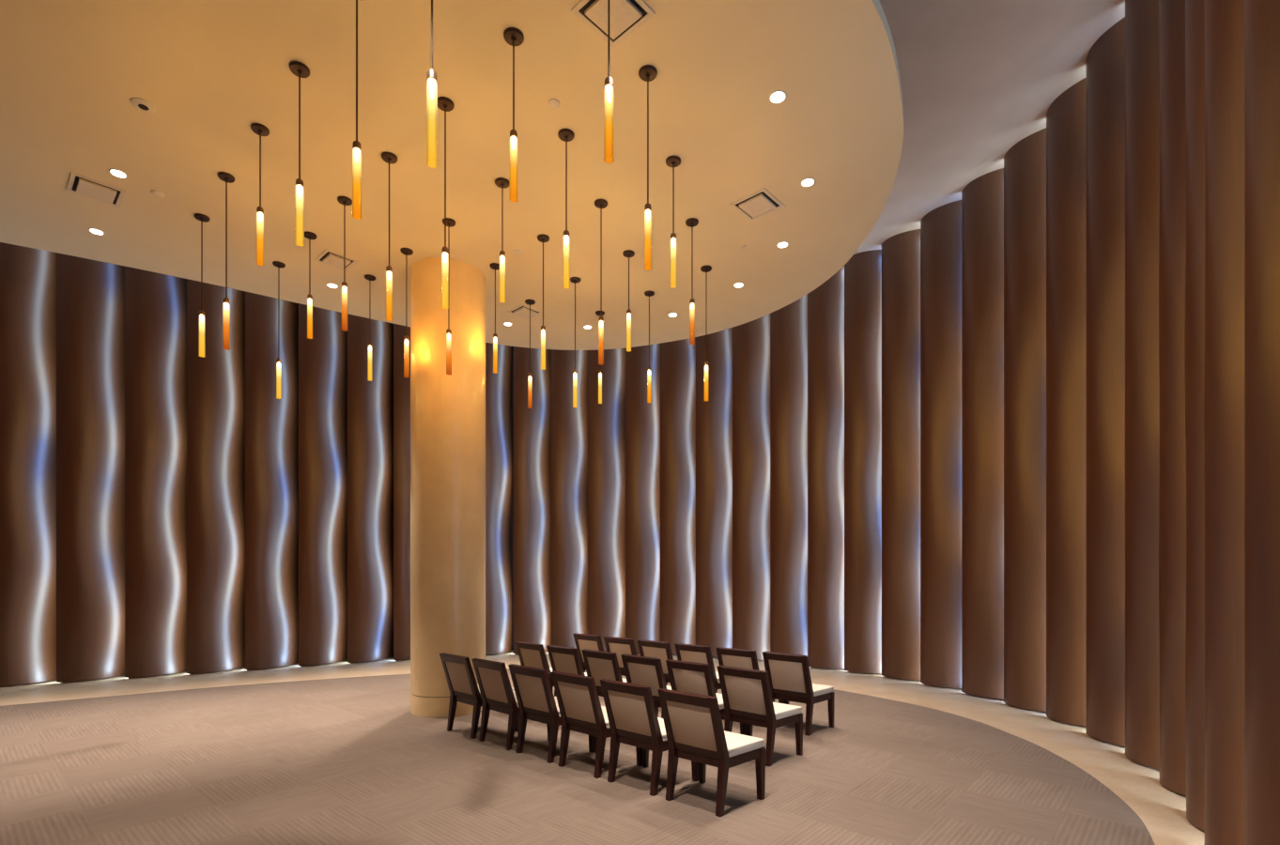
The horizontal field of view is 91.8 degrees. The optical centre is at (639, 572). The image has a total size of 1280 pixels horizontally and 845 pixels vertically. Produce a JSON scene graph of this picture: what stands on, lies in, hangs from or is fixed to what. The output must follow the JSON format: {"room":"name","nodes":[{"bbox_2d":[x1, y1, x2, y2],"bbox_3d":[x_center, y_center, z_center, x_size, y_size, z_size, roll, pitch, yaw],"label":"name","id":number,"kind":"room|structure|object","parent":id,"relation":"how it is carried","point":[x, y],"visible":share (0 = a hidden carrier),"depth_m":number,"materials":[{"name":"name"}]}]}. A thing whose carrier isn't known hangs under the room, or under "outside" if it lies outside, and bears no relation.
{"room":"house of worship","nodes":[
{"label":"house of worship","id":0,"kind":"room"},
{"bbox_2d":[297,303,513,657],"bbox_3d":[-1.615,-1.735,8.704,15.854,6.670,9.336,0,0,29],"label":"wall","id":1,"kind":"structure","parent":0,"point":[512,377],"depth_m":12.73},
{"bbox_2d":[0,242,56,686],"bbox_3d":[-8.806,-1.740,8.958,0.316,6.660,0.957,0,0,30],"label":"wall panel","id":2,"kind":"object","parent":1,"relation":"attached to","point":[27,275],"visible":0.77,"depth_m":8.83,"materials":[{"name":"brown wood"}]},
{"bbox_2d":[56,252,124,682],"bbox_3d":[-8.131,-1.740,9.345,0.332,6.660,0.984,0,0,30],"label":"wall panel","id":3,"kind":"object","parent":1,"relation":"attached to","point":[90,294],"visible":0.84,"depth_m":9.13,"materials":[{"name":"brown wood"}]},
{"bbox_2d":[124,266,186,678],"bbox_3d":[-7.471,-1.740,9.717,0.318,6.660,0.948,0,0,30],"label":"wall panel","id":4,"kind":"object","parent":1,"relation":"attached to","point":[155,303],"visible":0.88,"depth_m":9.50,"materials":[{"name":"brown wood"}]},
{"bbox_2d":[186,278,245,673],"bbox_3d":[-6.822,-1.740,10.112,0.325,6.660,0.955,0,0,29],"label":"wall panel","id":5,"kind":"object","parent":1,"relation":"attached to","point":[215,381],"visible":0.85,"depth_m":9.91,"materials":[{"name":"brown wood"}]},
{"bbox_2d":[245,291,298,669],"bbox_3d":[-6.180,-1.740,10.527,0.320,6.660,0.970,0,0,27],"label":"wall panel","id":6,"kind":"object","parent":1,"relation":"attached to","point":[271,424],"visible":0.94,"depth_m":10.30,"materials":[{"name":"brown wood"}]},
{"bbox_2d":[298,303,347,665],"bbox_3d":[-5.505,-1.740,10.889,0.316,6.660,0.925,0,0,34],"label":"wall panel","id":7,"kind":"object","parent":1,"relation":"attached to","point":[323,358],"visible":0.93,"depth_m":10.70,"materials":[{"name":"brown wood"}]},
{"bbox_2d":[347,313,393,663],"bbox_3d":[-4.829,-1.740,11.249,0.322,6.660,0.944,0,0,35],"label":"wall panel","id":8,"kind":"object","parent":1,"relation":"attached to","point":[370,439],"visible":0.93,"depth_m":11.04,"materials":[{"name":"brown wood"}]},
{"bbox_2d":[393,323,410,660],"bbox_3d":[-4.173,-1.740,11.567,0.306,6.660,0.883,0,0,35],"label":"wall panel","id":9,"kind":"object","parent":1,"relation":"attached to","point":[401,384],"visible":0.3,"depth_m":11.25,"materials":[{"name":"brown wood"}]},
{"bbox_2d":[485,342,512,655],"bbox_3d":[-2.828,-1.740,12.186,0.308,6.660,0.886,0,0,43],"label":"wall panel","id":10,"kind":"object","parent":1,"relation":"attached to","point":[499,460],"visible":0.68,"depth_m":12.08,"materials":[{"name":"brown wood"}]},
{"bbox_2d":[0,0,903,350],"bbox_3d":[-2.782,-3.515,4.845,11.356,0.090,7.092,0,0,-33],"label":"ceiling","id":11,"kind":"structure","parent":0,"point":[71,70],"depth_m":5.02,"materials":[{"name":"paint"}]},
{"bbox_2d":[66,171,125,207],"bbox_3d":[-4.930,-3.458,5.620,0.370,0.024,0.370,0,0,43],"label":"ceiling vent","id":12,"kind":"object","parent":11,"relation":"in","point":[78,184],"visible":1,"depth_m":5.59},
{"bbox_2d":[88,228,104,234],"bbox_3d":[-5.525,-3.466,6.299,0.124,0.008,0.124,0,0,0],"label":"recessed light","id":13,"kind":"object","parent":11,"relation":"in","point":[92,230],"visible":1,"depth_m":6.29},
{"bbox_2d":[108,169,127,178],"bbox_3d":[-4.530,-3.466,5.382,0.124,0.008,0.124,0,0,0],"label":"recessed light","id":14,"kind":"object","parent":11,"relation":"in","point":[117,173],"visible":1,"depth_m":5.37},
{"bbox_2d":[130,97,155,113],"bbox_3d":[-3.686,-3.462,4.600,0.150,0.016,0.150,0,0,0],"label":"recessed light","id":15,"kind":"object","parent":11,"relation":"in","point":[141,104],"visible":1,"depth_m":4.59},
{"bbox_2d":[151,189,164,197],"bbox_3d":[-4.411,-3.463,5.669,0.100,0.014,0.100,0,0,0],"label":"sprinkler cover","id":16,"kind":"object","parent":11,"relation":"attached to","point":[158,193],"visible":1,"depth_m":5.66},
{"bbox_2d":[193,213,210,357],"bbox_3d":[-4.271,-2.790,6.043,0.128,1.360,0.128,0,0,0],"label":"pendant light","id":17,"kind":"object","parent":11,"relation":"hanging from","point":[200,217],"visible":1,"depth_m":6.03,"materials":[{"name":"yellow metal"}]},
{"bbox_2d":[217,171,234,350],"bbox_3d":[-3.622,-2.715,5.427,0.128,1.510,0.128,0,0,0],"label":"pendant light","id":18,"kind":"object","parent":11,"relation":"hanging from","point":[224,177],"visible":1,"depth_m":5.42,"materials":[{"name":"glass"}]},
{"bbox_2d":[250,123,269,265],"bbox_3d":[-2.967,-2.940,4.842,0.128,1.060,0.128,0,0,0],"label":"pendant light","id":19,"kind":"object","parent":11,"relation":"hanging from","point":[258,129],"visible":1,"depth_m":4.83,"materials":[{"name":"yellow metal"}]},
{"bbox_2d":[272,261,285,399],"bbox_3d":[-4.055,-2.715,6.961,0.128,1.510,0.128,0,0,0],"label":"pendant light","id":20,"kind":"object","parent":11,"relation":"hanging from","point":[278,264],"visible":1,"depth_m":6.95,"materials":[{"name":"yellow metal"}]},
{"bbox_2d":[289,61,309,246],"bbox_3d":[-2.342,-2.865,4.265,0.128,1.210,0.128,0,0,0],"label":"pendant light","id":21,"kind":"object","parent":11,"relation":"hanging from","point":[300,69],"visible":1,"depth_m":4.25,"materials":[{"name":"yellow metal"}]},
{"bbox_2d":[304,231,316,339],"bbox_3d":[-3.388,-2.940,6.362,0.128,1.060,0.128,0,0,0],"label":"pendant light","id":22,"kind":"object","parent":11,"relation":"hanging from","point":[310,236],"visible":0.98,"depth_m":6.35,"materials":[{"name":"glass"}]},
{"bbox_2d":[314,248,357,271],"bbox_3d":[-3.370,-3.458,6.880,0.340,0.024,0.340,0,0,43],"label":"ceiling vent","id":23,"kind":"object","parent":11,"relation":"in","point":[329,257],"visible":0.97,"depth_m":6.85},
{"bbox_2d":[337,196,352,331],"bbox_3d":[-2.749,-2.865,5.769,0.128,1.210,0.128,0,0,0],"label":"pendant light","id":24,"kind":"object","parent":11,"relation":"hanging from","point":[343,200],"visible":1,"depth_m":5.75,"materials":[{"name":"glass"}]},
{"bbox_2d":[352,0,361,219],"bbox_3d":[-1.679,-2.790,3.676,0.128,1.360,0.128,0,0,0],"label":"pendant light","id":25,"kind":"object","parent":11,"relation":"hanging from","point":[356,145],"visible":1,"depth_m":3.66,"materials":[{"name":"glass"}]},
{"bbox_2d":[364,274,375,381],"bbox_3d":[-3.167,-2.865,7.270,0.128,1.210,0.128,0,0,0],"label":"pendant light","id":26,"kind":"object","parent":11,"relation":"hanging from","point":[368,277],"visible":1,"depth_m":7.26,"materials":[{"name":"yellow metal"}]},
{"bbox_2d":[381,151,397,321],"bbox_3d":[-2.091,-2.790,5.170,0.128,1.360,0.128,0,0,0],"label":"pendant light","id":27,"kind":"object","parent":11,"relation":"hanging from","point":[387,157],"visible":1,"depth_m":5.15,"materials":[{"name":"glass"}]},
{"bbox_2d":[400,247,413,377],"bbox_3d":[-2.514,-2.790,6.677,0.128,1.360,0.128,0,0,0],"label":"pendant light","id":28,"kind":"object","parent":11,"relation":"hanging from","point":[405,251],"visible":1,"depth_m":6.66,"materials":[{"name":"glass"}]},
{"bbox_2d":[426,0,437,168],"bbox_3d":[-0.998,-2.715,2.974,0.128,1.510,0.128,0,0,0],"label":"pendant light","id":29,"kind":"object","parent":11,"relation":"hanging from","point":[431,75],"visible":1,"depth_m":2.96,"materials":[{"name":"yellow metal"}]},
{"bbox_2d":[437,96,454,308],"bbox_3d":[-1.440,-2.715,4.580,0.128,1.510,0.128,0,0,0],"label":"pendant light","id":30,"kind":"object","parent":11,"relation":"hanging from","point":[444,103],"visible":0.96,"depth_m":4.57,"materials":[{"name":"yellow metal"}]},
{"bbox_2d":[442,217,455,375],"bbox_3d":[-1.888,-2.715,6.124,0.128,1.510,0.128,0,0,0],"label":"pendant light","id":31,"kind":"object","parent":11,"relation":"hanging from","point":[450,223],"visible":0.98,"depth_m":6.11,"materials":[{"name":"glass"}]},
{"bbox_2d":[489,262,499,373],"bbox_3d":[-1.634,-2.865,7.004,0.128,1.210,0.128,0,0,0],"label":"pendant light","id":32,"kind":"object","parent":11,"relation":"hanging from","point":[494,266],"visible":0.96,"depth_m":6.99,"materials":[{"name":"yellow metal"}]},
{"bbox_2d":[494,177,509,302],"bbox_3d":[-1.222,-2.940,5.505,0.128,1.060,0.128,0,0,0],"label":"pendant light","id":33,"kind":"object","parent":11,"relation":"hanging from","point":[501,182],"visible":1,"depth_m":5.49,"materials":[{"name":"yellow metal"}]},
{"bbox_2d":[503,27,524,201],"bbox_3d":[-0.816,-2.940,4.004,0.128,1.060,0.128,0,0,0],"label":"pendant light","id":34,"kind":"object","parent":11,"relation":"hanging from","point":[514,37],"visible":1,"depth_m":3.99,"materials":[{"name":"glass"}]},
{"bbox_2d":[507,304,542,319],"bbox_3d":[-1.530,-3.458,8.240,0.340,0.024,0.340,0,0,43],"label":"ceiling vent","id":35,"kind":"object","parent":11,"relation":"in","point":[522,311],"visible":0.94,"depth_m":8.21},
{"bbox_2d":[524,299,535,408],"bbox_3d":[-1.405,-2.790,7.925,0.128,1.360,0.128,0,0,0],"label":"pendant light","id":36,"kind":"object","parent":11,"relation":"hanging from","point":[530,302],"visible":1,"depth_m":7.91,"materials":[{"name":"glass"}]},
{"bbox_2d":[537,233,549,370],"bbox_3d":[-1.001,-2.790,6.415,0.128,1.360,0.128,0,0,0],"label":"pendant light","id":37,"kind":"object","parent":11,"relation":"hanging from","point":[542,238],"visible":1,"depth_m":6.40,"materials":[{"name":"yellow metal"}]},
{"bbox_2d":[547,98,559,108],"bbox_3d":[-0.635,-3.463,4.580,0.090,0.014,0.090,0,0,0],"label":"sprinkler cover","id":38,"kind":"object","parent":11,"relation":"attached to","point":[554,103],"visible":1,"depth_m":4.57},
{"bbox_2d":[557,128,574,289],"bbox_3d":[-0.583,-2.865,4.904,0.128,1.210,0.128,0,0,0],"label":"pendant light","id":39,"kind":"object","parent":11,"relation":"hanging from","point":[566,135],"visible":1,"depth_m":4.89,"materials":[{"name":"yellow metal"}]},
{"bbox_2d":[570,277,580,407],"bbox_3d":[-0.766,-2.715,7.329,0.128,1.510,0.128,0,0,0],"label":"pendant light","id":40,"kind":"object","parent":11,"relation":"hanging from","point":[575,280],"visible":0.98,"depth_m":7.32,"materials":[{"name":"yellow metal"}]},
{"bbox_2d":[595,310,604,403],"bbox_3d":[-0.532,-2.865,8.268,0.128,1.210,0.128,0,0,0],"label":"pendant light","id":41,"kind":"object","parent":11,"relation":"hanging from","point":[597,313],"visible":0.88,"depth_m":8.25,"materials":[{"name":"glass"}]},
{"bbox_2d":[594,199,607,365],"bbox_3d":[-0.365,-2.715,5.813,0.128,1.510,0.128,0,0,0],"label":"pendant light","id":42,"kind":"object","parent":11,"relation":"hanging from","point":[601,204],"visible":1,"depth_m":5.80,"materials":[{"name":"glass"}]},
{"bbox_2d":[603,0,614,163],"bbox_3d":[-0.170,-2.865,3.393,0.128,1.210,0.128,0,0,0],"label":"pendant light","id":43,"kind":"object","parent":11,"relation":"hanging from","point":[609,143],"visible":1,"depth_m":3.38,"materials":[{"name":"glass"}]},
{"bbox_2d":[570,0,655,47],"bbox_3d":[-0.165,-3.458,3.830,0.370,0.024,0.370,0,0,43],"label":"ceiling vent","id":44,"kind":"object","parent":11,"relation":"in","point":[626,16],"visible":0.87,"depth_m":3.84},
{"bbox_2d":[622,249,634,351],"bbox_3d":[-0.122,-2.940,6.726,0.128,1.060,0.128,0,0,0],"label":"pendant light","id":45,"kind":"object","parent":11,"relation":"hanging from","point":[628,254],"visible":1,"depth_m":6.71,"materials":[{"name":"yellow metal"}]},
{"bbox_2d":[638,64,657,270],"bbox_3d":[0.055,-2.790,4.297,0.128,1.360,0.128,0,0,0],"label":"pendant light","id":46,"kind":"object","parent":11,"relation":"hanging from","point":[647,73],"visible":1,"depth_m":4.28,"materials":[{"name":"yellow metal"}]},
{"bbox_2d":[644,290,654,402],"bbox_3d":[0.116,-2.790,7.685,0.128,1.360,0.128,0,0,0],"label":"pendant light","id":47,"kind":"object","parent":11,"relation":"hanging from","point":[649,293],"visible":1,"depth_m":7.67,"materials":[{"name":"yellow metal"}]},
{"bbox_2d":[665,155,680,288],"bbox_3d":[0.281,-2.940,5.217,0.128,1.060,0.128,0,0,0],"label":"pendant light","id":48,"kind":"object","parent":11,"relation":"hanging from","point":[672,161],"visible":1,"depth_m":5.20,"materials":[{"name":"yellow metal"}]},
{"bbox_2d":[685,217,698,345],"bbox_3d":[0.515,-2.865,6.124,0.128,1.210,0.128,0,0,0],"label":"pendant light","id":49,"kind":"object","parent":11,"relation":"hanging from","point":[691,222],"visible":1,"depth_m":6.11,"materials":[{"name":"glass"}]},
{"bbox_2d":[700,265,711,400],"bbox_3d":[0.754,-2.715,7.058,0.128,1.510,0.128,0,0,0],"label":"pendant light","id":50,"kind":"object","parent":11,"relation":"hanging from","point":[704,269],"visible":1,"depth_m":7.06,"materials":[{"name":"glass"}]},
{"bbox_2d":[729,187,785,220],"bbox_3d":[1.107,-3.458,5.845,0.370,0.024,0.370,0,0,43],"label":"ceiling vent","id":51,"kind":"object","parent":11,"relation":"in","point":[760,203],"visible":1,"depth_m":5.82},
{"bbox_2d":[769,90,786,103],"bbox_3d":[1.003,-3.466,4.517,0.124,0.008,0.124,0,0,0],"label":"recessed light","id":52,"kind":"object","parent":11,"relation":"in","point":[778,96],"visible":1,"depth_m":4.51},
{"bbox_2d":[800,177,815,186],"bbox_3d":[1.489,-3.466,5.505,0.124,0.008,0.124,0,0,0],"label":"recessed light","id":53,"kind":"object","parent":11,"relation":"in","point":[806,182],"visible":1,"depth_m":5.50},
{"bbox_2d":[513,346,550,653],"bbox_3d":[-2.097,-1.740,12.359,0.879,6.660,0.306,0,0,-35],"label":"wall panel","id":54,"kind":"object","parent":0,"point":[532,426],"visible":0.73,"depth_m":12.19,"materials":[{"name":"brown wood"}]},
{"bbox_2d":[550,349,587,647],"bbox_3d":[-1.342,-1.740,12.423,0.908,6.660,0.310,0,0,-28],"label":"wall panel","id":55,"kind":"object","parent":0,"point":[568,424],"visible":0.82,"depth_m":12.25,"materials":[{"name":"brown wood"}]},
{"bbox_2d":[0,650,1204,844],"bbox_3d":[-2.795,1.655,4.185,15.848,0.129,17.370,0,0,0],"label":"floor","id":56,"kind":"structure","parent":0,"point":[338,761],"depth_m":4.85,"materials":[{"name":"carpet"}]},
{"bbox_2d":[410,257,485,717],"bbox_3d":[-2.235,-0.939,7.240,0.840,5.060,0.840,0,0,0],"label":"column","id":57,"kind":"structure","parent":56,"relation":"on","point":[448,412],"depth_m":6.88,"materials":[{"name":"paint"}]},
{"bbox_2d":[439,652,515,739],"bbox_3d":[-1.635,1.196,6.238,0.556,0.789,0.574,0,0,42],"label":"dining chair","id":58,"kind":"object","parent":56,"relation":"on","point":[463,686],"visible":0.58,"depth_m":6.06,"materials":[{"name":"brown wood"}]},
{"bbox_2d":[471,658,550,750],"bbox_3d":[-1.211,1.196,5.856,0.556,0.789,0.574,0,0,42],"label":"dining chair","id":59,"kind":"object","parent":56,"relation":"on","point":[497,693],"visible":0.65,"depth_m":5.68,"materials":[{"name":"brown wood"}]},
{"bbox_2d":[512,690,518,708],"bbox_3d":[-1.152,1.194,5.920,0.543,0.073,0.400,0,0,42],"label":"seat cushion","id":60,"kind":"object","parent":59,"relation":"on","point":[516,701],"depth_m":5.62,"materials":[{"name":"beige fabric"}]},
{"bbox_2d":[514,641,554,693],"bbox_3d":[-1.093,1.196,7.293,0.556,0.789,0.574,0,0,42],"label":"dining chair","id":61,"kind":"object","parent":56,"relation":"on","point":[530,655],"visible":0.26,"depth_m":7.09,"materials":[{"name":"fabric"}]},
{"bbox_2d":[508,663,594,763],"bbox_3d":[-0.786,1.196,5.480,0.556,0.789,0.574,0,0,42],"label":"dining chair","id":62,"kind":"object","parent":56,"relation":"on","point":[536,701],"visible":0.7,"depth_m":5.31,"materials":[{"name":"brown wood"}]},
{"bbox_2d":[554,696,560,717],"bbox_3d":[-0.728,1.194,5.545,0.543,0.073,0.400,0,0,42],"label":"seat cushion","id":63,"kind":"object","parent":62,"relation":"on","point":[555,698],"depth_m":5.31,"materials":[{"name":"beige fabric"}]},
{"bbox_2d":[546,645,586,696],"bbox_3d":[-0.669,1.196,6.916,0.556,0.789,0.574,0,0,42],"label":"dining chair","id":64,"kind":"object","parent":56,"relation":"on","point":[562,659],"visible":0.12,"depth_m":6.72,"materials":[{"name":"fabric"}]},
{"bbox_2d":[550,670,642,778],"bbox_3d":[-0.361,1.196,5.095,0.556,0.789,0.574,0,0,42],"label":"dining chair","id":65,"kind":"object","parent":56,"relation":"on","point":[581,711],"visible":0.7,"depth_m":4.93,"materials":[{"name":"brown wood"}]},
{"bbox_2d":[601,706,610,728],"bbox_3d":[-0.303,1.194,5.159,0.543,0.073,0.400,0,0,42],"label":"seat cushion","id":66,"kind":"object","parent":65,"relation":"on","point":[606,720],"depth_m":4.94,"materials":[{"name":"beige fabric"}]},
{"bbox_2d":[573,632,626,678],"bbox_3d":[-0.515,1.196,8.245,0.556,0.789,0.574,0,0,42],"label":"dining chair","id":67,"kind":"object","parent":56,"relation":"on","point":[582,641],"visible":0.24,"depth_m":8.07,"materials":[{"name":"brown wood"}]},
{"bbox_2d":[581,648,626,696],"bbox_3d":[-0.244,1.196,6.532,0.556,0.789,0.574,0,0,42],"label":"dining chair","id":68,"kind":"object","parent":56,"relation":"on","point":[599,665],"visible":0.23,"depth_m":6.36,"materials":[{"name":"fabric"}]},
{"bbox_2d":[603,636,637,676],"bbox_3d":[-0.091,1.196,7.868,0.556,0.789,0.574,0,0,41],"label":"dining chair","id":69,"kind":"object","parent":56,"relation":"on","point":[620,646],"visible":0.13,"depth_m":7.70,"materials":[{"name":"fabric"}]},
{"bbox_2d":[620,653,671,718],"bbox_3d":[0.181,1.196,6.155,0.556,0.789,0.574,0,0,42],"label":"dining chair","id":70,"kind":"object","parent":56,"relation":"on","point":[644,670],"visible":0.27,"depth_m":5.96,"materials":[{"name":"fabric"}]},
{"bbox_2d":[600,678,698,796],"bbox_3d":[0.063,1.196,4.718,0.556,0.789,0.574,0,0,42],"label":"dining chair","id":71,"kind":"object","parent":56,"relation":"on","point":[633,719],"visible":0.77,"depth_m":4.55,"materials":[{"name":"brown wood"}]},
{"bbox_2d":[657,717,667,741],"bbox_3d":[0.121,1.194,4.783,0.543,0.073,0.400,0,0,42],"label":"seat cushion","id":72,"kind":"object","parent":71,"relation":"on","point":[663,736],"depth_m":4.56,"materials":[{"name":"beige fabric"}]},
{"bbox_2d":[637,639,673,685],"bbox_3d":[0.334,1.196,7.483,0.556,0.789,0.574,0,0,42],"label":"dining chair","id":73,"kind":"object","parent":56,"relation":"on","point":[661,650],"visible":0.23,"depth_m":7.28,"materials":[{"name":"fabric"}]},
{"bbox_2d":[674,643,721,693],"bbox_3d":[0.759,1.196,7.103,0.556,0.789,0.574,0,0,42],"label":"dining chair","id":74,"kind":"object","parent":56,"relation":"on","point":[689,653],"visible":0.22,"depth_m":6.88,"materials":[{"name":"fabric"}]},
{"bbox_2d":[665,659,746,735],"bbox_3d":[0.605,1.196,5.772,0.556,0.789,0.574,0,0,42],"label":"dining chair","id":75,"kind":"object","parent":56,"relation":"on","point":[685,676],"visible":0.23,"depth_m":5.59,"materials":[{"name":"fabric"}]},
{"bbox_2d":[715,693,724,709],"bbox_3d":[0.664,1.194,5.836,0.543,0.073,0.400,0,0,42],"label":"seat cushion","id":76,"kind":"object","parent":75,"relation":"on","point":[719,696],"depth_m":5.62,"materials":[{"name":"beige fabric"}]},
{"bbox_2d":[657,688,765,817],"bbox_3d":[0.488,1.196,4.337,0.556,0.789,0.574,0,0,42],"label":"dining chair","id":77,"kind":"object","parent":56,"relation":"on","point":[695,732],"visible":1,"depth_m":4.20,"materials":[{"name":"brown wood"}]},
{"bbox_2d":[724,730,764,757],"bbox_3d":[0.546,1.194,4.402,0.543,0.073,0.400,0,0,42],"label":"seat cushion","id":78,"kind":"object","parent":77,"relation":"on","point":[738,746],"depth_m":4.27,"materials":[{"name":"beige fabric"}]},
{"bbox_2d":[715,647,784,720],"bbox_3d":[1.183,1.196,6.726,0.556,0.789,0.574,0,0,42],"label":"dining chair","id":79,"kind":"object","parent":56,"relation":"on","point":[742,658],"visible":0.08,"depth_m":6.53,"materials":[{"name":"fabric"}]},
{"bbox_2d":[717,665,802,766],"bbox_3d":[1.030,1.196,5.392,0.556,0.789,0.574,0,0,42],"label":"dining chair","id":80,"kind":"object","parent":56,"relation":"on","point":[747,697],"visible":1,"depth_m":5.25,"materials":[{"name":"brown wood"}]},
{"bbox_2d":[772,702,801,720],"bbox_3d":[1.089,1.194,5.456,0.543,0.073,0.400,0,0,42],"label":"seat cushion","id":81,"kind":"object","parent":80,"relation":"on","point":[781,711],"depth_m":5.31,"materials":[{"name":"beige fabric"}]},
{"bbox_2d":[762,651,834,736],"bbox_3d":[1.608,1.196,6.348,0.556,0.789,0.574,0,0,41],"label":"dining chair","id":82,"kind":"object","parent":56,"relation":"on","point":[789,674],"visible":0.96,"depth_m":6.19,"materials":[{"name":"brown wood"}]},
{"bbox_2d":[812,683,833,696],"bbox_3d":[1.665,1.194,6.414,0.543,0.073,0.400,0,0,41],"label":"seat cushion","id":83,"kind":"object","parent":82,"relation":"on","point":[818,690],"depth_m":6.27,"materials":[{"name":"beige fabric"}]},
{"bbox_2d":[1003,127,1046,711],"bbox_3d":[4.622,-1.740,7.207,0.285,6.660,0.821,0,0,-28],"label":"wall panel","id":84,"kind":"object","parent":56,"relation":"on","point":[1025,162],"visible":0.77,"depth_m":7.22,"materials":[{"name":"brown wood"}]},
{"bbox_2d":[1046,77,1085,726],"bbox_3d":[4.626,-1.740,6.468,0.300,6.660,0.867,0,0,-20],"label":"wall panel","id":85,"kind":"object","parent":56,"relation":"on","point":[1066,115],"visible":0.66,"depth_m":6.52,"materials":[{"name":"brown wood"}]},
{"bbox_2d":[1085,16,1125,746],"bbox_3d":[4.508,-1.740,5.750,0.294,6.660,0.852,0,0,-13],"label":"wall panel","id":86,"kind":"object","parent":56,"relation":"on","point":[1105,59],"visible":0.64,"depth_m":5.82,"materials":[{"name":"brown wood"}]},
{"bbox_2d":[1125,0,1159,770],"bbox_3d":[4.312,-1.740,5.008,0.314,6.660,0.939,0,0,-8],"label":"wall panel","id":87,"kind":"object","parent":56,"relation":"on","point":[1142,53],"visible":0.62,"depth_m":5.14,"materials":[{"name":"brown wood"}]},
{"bbox_2d":[1158,0,1186,796],"bbox_3d":[3.979,-1.740,4.303,0.331,6.660,0.953,0,0,0],"label":"wall panel","id":88,"kind":"object","parent":56,"relation":"on","point":[1172,215],"visible":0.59,"depth_m":4.48,"materials":[{"name":"brown wood"}]},
{"bbox_2d":[1184,0,1205,831],"bbox_3d":[3.550,-1.740,3.705,0.304,6.660,0.827,0,0,12],"label":"wall panel","id":89,"kind":"object","parent":56,"relation":"on","point":[1195,9],"visible":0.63,"depth_m":3.85,"materials":[{"name":"brown wood"}]},
{"bbox_2d":[587,348,625,651],"bbox_3d":[-0.588,-1.740,12.368,0.905,6.660,0.307,0,0,-20],"label":"wall panel","id":90,"kind":"object","parent":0,"point":[606,420],"visible":0.79,"depth_m":12.23,"materials":[{"name":"brown wood"}]},
{"bbox_2d":[625,343,660,653],"bbox_3d":[0.124,-1.740,12.207,0.817,6.660,0.292,0,0,-9],"label":"wall panel","id":91,"kind":"object","parent":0,"point":[642,418],"visible":0.72,"depth_m":12.11,"materials":[{"name":"brown wood"}]},
{"bbox_2d":[660,337,695,655],"bbox_3d":[0.828,-1.740,11.995,0.889,6.660,0.303,0,0,-4],"label":"wall panel","id":92,"kind":"object","parent":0,"point":[677,358],"visible":0.73,"depth_m":11.88,"materials":[{"name":"brown wood"}]},
{"bbox_2d":[695,327,732,657],"bbox_3d":[1.498,-1.740,11.674,0.896,6.660,0.316,0,0,0],"label":"wall panel","id":93,"kind":"object","parent":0,"point":[714,417],"visible":0.72,"depth_m":11.58,"materials":[{"name":"brown wood"}]},
{"bbox_2d":[732,313,770,660],"bbox_3d":[2.134,-1.740,11.269,0.899,6.660,0.308,0,0,9],"label":"wall panel","id":94,"kind":"object","parent":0,"point":[750,340],"visible":0.73,"depth_m":11.18,"materials":[{"name":"brown wood"}]},
{"bbox_2d":[770,293,807,655],"bbox_3d":[2.712,-1.740,10.790,0.880,6.660,0.305,0,0,16],"label":"wall panel","id":95,"kind":"object","parent":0,"point":[788,324],"visible":0.74,"depth_m":10.71,"materials":[{"name":"brown wood"}]},
{"bbox_2d":[807,265,844,669],"bbox_3d":[3.163,-1.740,10.318,0.724,6.660,0.263,0,0,22],"label":"wall panel","id":96,"kind":"object","parent":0,"point":[825,303],"visible":0.84,"depth_m":10.24,"materials":[{"name":"brown wood"}]},
{"bbox_2d":[844,249,881,674],"bbox_3d":[3.622,-1.740,9.858,0.731,6.660,0.266,0,0,30],"label":"wall panel","id":97,"kind":"object","parent":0,"point":[863,270],"visible":0.84,"depth_m":9.79,"materials":[{"name":"brown wood"}]},
{"bbox_2d":[881,229,920,680],"bbox_3d":[4.037,-1.740,9.273,0.851,6.660,0.299,0,0,40],"label":"wall panel","id":98,"kind":"object","parent":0,"point":[901,253],"visible":0.71,"depth_m":9.24,"materials":[{"name":"brown wood"}]},
{"bbox_2d":[920,200,961,688],"bbox_3d":[4.331,-1.740,8.590,0.891,6.660,0.310,0,0,44],"label":"wall panel","id":99,"kind":"object","parent":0,"point":[941,227],"visible":0.77,"depth_m":8.58,"materials":[{"name":"brown wood"}]},
{"bbox_2d":[961,168,1003,699],"bbox_3d":[4.505,-1.740,7.904,0.288,6.660,0.807,0,0,-37],"label":"wall panel","id":100,"kind":"object","parent":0,"point":[982,198],"visible":0.73,"depth_m":7.90,"materials":[{"name":"brown wood"}]},
{"bbox_2d":[854,0,1125,254],"bbox_3d":[-2.795,-5.130,4.185,15.848,0.120,17.370,0,0,0],"label":"ceiling","id":101,"kind":"structure","parent":0,"point":[979,78],"depth_m":6.37,"materials":[{"name":"paint"}]},
{"bbox_2d":[1204,0,1244,844],"bbox_3d":[3.163,-1.740,3.124,0.290,6.660,0.849,0,0,8],"label":"wall panel","id":102,"kind":"object","parent":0,"point":[1224,19],"visible":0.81,"depth_m":3.24,"materials":[{"name":"brown wood"}]},
{"bbox_2d":[1244,0,1279,844],"bbox_3d":[2.841,-1.740,2.534,0.300,6.660,0.818,0,0,0],"label":"wall panel","id":103,"kind":"object","parent":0,"point":[1261,17],"visible":1,"depth_m":2.73,"materials":[{"name":"brown wood"}]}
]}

